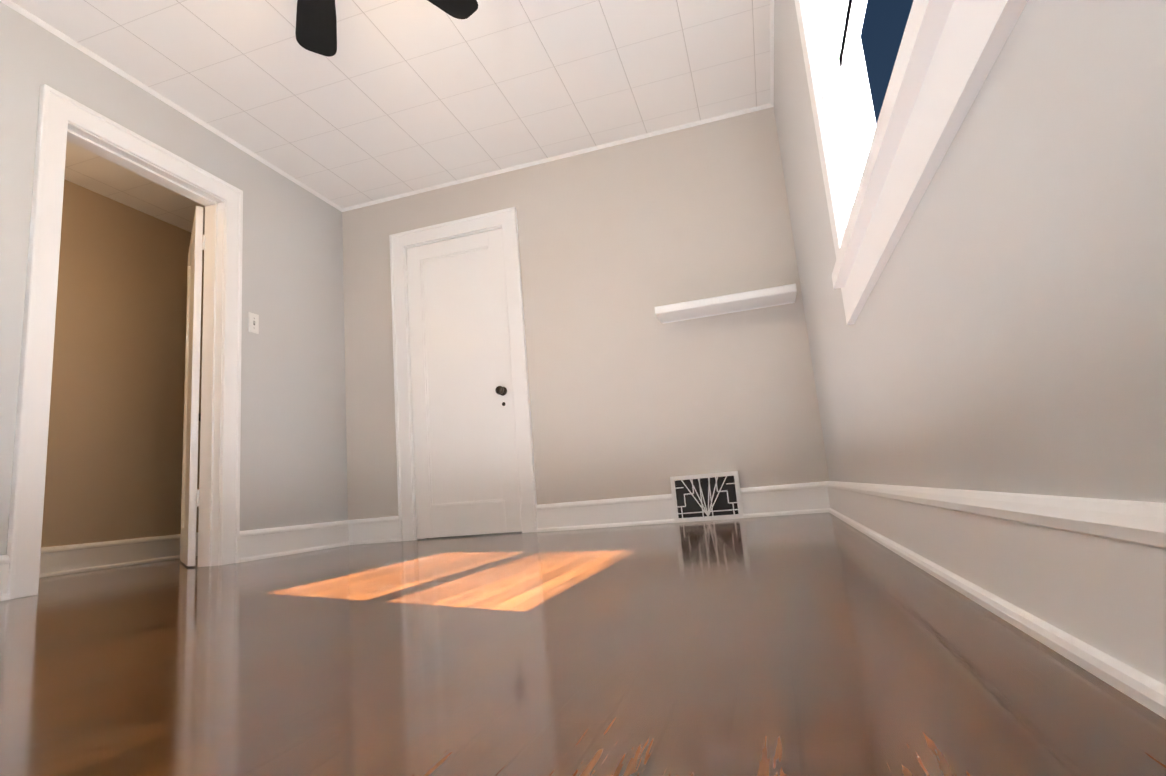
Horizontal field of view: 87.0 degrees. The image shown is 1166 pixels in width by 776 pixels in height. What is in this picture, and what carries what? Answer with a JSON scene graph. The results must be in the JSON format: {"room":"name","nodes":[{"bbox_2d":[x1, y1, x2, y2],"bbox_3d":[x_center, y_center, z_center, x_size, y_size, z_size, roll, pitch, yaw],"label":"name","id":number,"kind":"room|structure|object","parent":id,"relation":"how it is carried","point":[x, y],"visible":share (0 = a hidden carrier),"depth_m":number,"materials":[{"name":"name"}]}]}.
{"room":"empty bedroom","nodes":[
{"label":"empty bedroom","id":0,"kind":"room"},
{"bbox_2d":[41,179,203,547],"bbox_3d":[-3.544,-0.256,2.738,0.130,2.440,4.480,-8,-10,16],"label":"wall","id":1,"kind":"structure","parent":0,"point":[114,450],"depth_m":4.04,"materials":[{"name":"beige paint"}]},
{"bbox_2d":[39,532,197,577],"bbox_3d":[-3.242,0.912,2.951,0.030,0.165,3.320,-8,-10,16],"label":"baseboard","id":2,"kind":"structure","parent":1,"relation":"attached to","point":[65,559],"depth_m":3.83,"materials":[{"name":"white wood"}]},
{"bbox_2d":[0,2,347,554],"bbox_3d":[-2.372,-0.414,2.401,0.130,2.440,4.480,-8,-10,16],"label":"wall","id":3,"kind":"structure","parent":0,"point":[293,456],"depth_m":3.64,"materials":[{"name":"grey paint"}]},
{"bbox_2d":[0,555,9,600],"bbox_3d":[-2.479,0.561,1.279,0.030,0.165,2.180,-8,-10,16],"label":"baseboard","id":4,"kind":"structure","parent":3,"relation":"attached to","point":[4,559],"depth_m":2.29,"materials":[{"name":"white wood"}]},
{"bbox_2d":[7,84,242,599],"bbox_3d":[-2.157,-0.180,2.992,0.163,2.143,1.053,-8,-10,16],"label":"door frame","id":5,"kind":"structure","parent":3,"relation":"attached to","point":[58,111],"depth_m":2.99,"materials":[{"name":"white wood"}]},
{"bbox_2d":[0,0,343,211],"bbox_3d":[-2.403,-1.612,2.584,0.016,0.020,4.220,-8,-10,16],"label":"crown molding","id":6,"kind":"structure","parent":3,"relation":"attached to","point":[51,29],"depth_m":3.16,"materials":[{"name":"white wood"}]},
{"bbox_2d":[180,206,204,565],"bbox_3d":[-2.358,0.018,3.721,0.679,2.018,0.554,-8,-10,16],"label":"hall door","id":7,"kind":"structure","parent":3,"relation":"in","point":[190,491],"depth_m":3.48,"materials":[{"name":"white wood"}]},
{"bbox_2d":[248,312,258,333],"bbox_3d":[-1.936,-0.384,3.625,0.022,0.118,0.072,-8,-10,16],"label":"switch plate","id":8,"kind":"object","parent":3,"relation":"attached to","point":[253,324],"visible":1,"depth_m":3.62,"materials":[{"name":"white plastic"}]},
{"bbox_2d":[239,520,347,562],"bbox_3d":[-1.722,0.919,3.745,0.030,0.165,0.931,-8,-10,16],"label":"baseboard","id":9,"kind":"structure","parent":3,"relation":"attached to","point":[256,544],"depth_m":3.66,"materials":[{"name":"white wood"}]},
{"bbox_2d":[10,0,769,234],"bbox_3d":[-1.525,-1.799,2.342,4.590,0.120,4.480,-8,-10,16],"label":"ceiling","id":10,"kind":"structure","parent":0,"point":[389,98],"depth_m":3.27,"materials":[{"name":"tile"}]},
{"bbox_2d":[295,0,477,56],"bbox_3d":[-0.920,-1.694,2.106,1.192,0.267,1.167,-8,-10,16],"label":"fan","id":11,"kind":"object","parent":10,"relation":"hanging from","point":[316,27],"visible":1,"depth_m":2.53,"materials":[{"name":"black wood"}]},
{"bbox_2d":[0,512,1165,775],"bbox_3d":[-1.312,0.715,1.911,4.590,0.120,4.480,-8,-10,16],"label":"floor","id":12,"kind":"structure","parent":0,"point":[816,644],"depth_m":0.78,"materials":[{"name":"brown wood"}]},
{"bbox_2d":[342,107,829,519],"bbox_3d":[-0.138,-0.330,4.000,3.230,2.440,0.130,-8,-10,16],"label":"wall","id":13,"kind":"structure","parent":0,"point":[631,394],"depth_m":3.81,"materials":[{"name":"beige paint"}]},
{"bbox_2d":[348,516,398,544],"bbox_3d":[-1.394,0.954,4.115,0.384,0.165,0.030,-8,-10,16],"label":"baseboard","id":14,"kind":"structure","parent":13,"relation":"attached to","point":[382,529],"depth_m":4.11,"materials":[{"name":"white wood"}]},
{"bbox_2d":[389,207,537,541],"bbox_3d":[-0.804,-0.048,4.161,0.790,2.050,0.134,-8,-10,16],"label":"door frame","id":15,"kind":"structure","parent":13,"relation":"attached to","point":[409,357],"depth_m":4.21,"materials":[{"name":"white wood"}]},
{"bbox_2d":[406,228,521,538],"bbox_3d":[-0.819,-0.044,4.124,0.752,2.018,0.174,-8,-10,16],"label":"closet door","id":16,"kind":"structure","parent":13,"relation":"in","point":[466,480],"depth_m":4.10,"materials":[{"name":"white wood"}]},
{"bbox_2d":[344,104,767,211],"bbox_3d":[-0.327,-1.520,4.153,3.030,0.020,0.016,-8,-10,16],"label":"crown molding","id":17,"kind":"structure","parent":13,"relation":"attached to","point":[753,109],"depth_m":4.09,"materials":[{"name":"white wood"}]},
{"bbox_2d":[536,482,823,531],"bbox_3d":[0.513,0.698,3.566,1.674,0.165,0.030,-8,-10,16],"label":"baseboard","id":18,"kind":"structure","parent":13,"relation":"attached to","point":[799,498],"depth_m":3.60,"materials":[{"name":"white wood"}]},
{"bbox_2d":[670,471,743,522],"bbox_3d":[0.705,0.623,3.512,0.385,0.262,0.042,-8,-10,16],"label":"air vent","id":19,"kind":"object","parent":13,"relation":"in","point":[707,497],"visible":0.98,"depth_m":3.50,"materials":[{"name":"white"}]},
{"bbox_2d":[655,284,796,323],"bbox_3d":[0.818,-0.484,3.546,0.780,0.058,0.215,-8,-10,16],"label":"shelf","id":20,"kind":"object","parent":13,"relation":"attached to","point":[741,301],"visible":1,"depth_m":3.50,"materials":[{"name":"white wood"}]},
{"bbox_2d":[774,0,1165,502],"bbox_3d":[0.688,-0.836,1.454,0.130,2.440,4.350,-8,-10,16],"label":"wall","id":21,"kind":"structure","parent":0,"point":[1005,331],"depth_m":0.69,"materials":[{"name":"grey paint"}]},
{"bbox_2d":[768,0,773,107],"bbox_3d":[0.536,-2.006,1.739,0.016,0.020,4.220,-8,-10,16],"label":"crown molding","id":22,"kind":"structure","parent":21,"relation":"attached to","point":[771,104],"depth_m":3.28,"materials":[{"name":"white wood"}]},
{"bbox_2d":[795,0,1027,324],"bbox_3d":[0.602,-1.046,1.344,0.180,1.530,1.375,-8,-10,16],"label":"window","id":23,"kind":"structure","parent":21,"relation":"in","point":[877,178],"depth_m":1.15,"materials":[{"name":"white wood"}]},
{"bbox_2d":[820,481,1165,718],"bbox_3d":[0.726,0.300,1.346,0.030,0.165,4.220,-8,-10,16],"label":"baseboard","id":24,"kind":"structure","parent":21,"relation":"attached to","point":[1078,581],"depth_m":0.67,"materials":[{"name":"white wood"}]}
]}

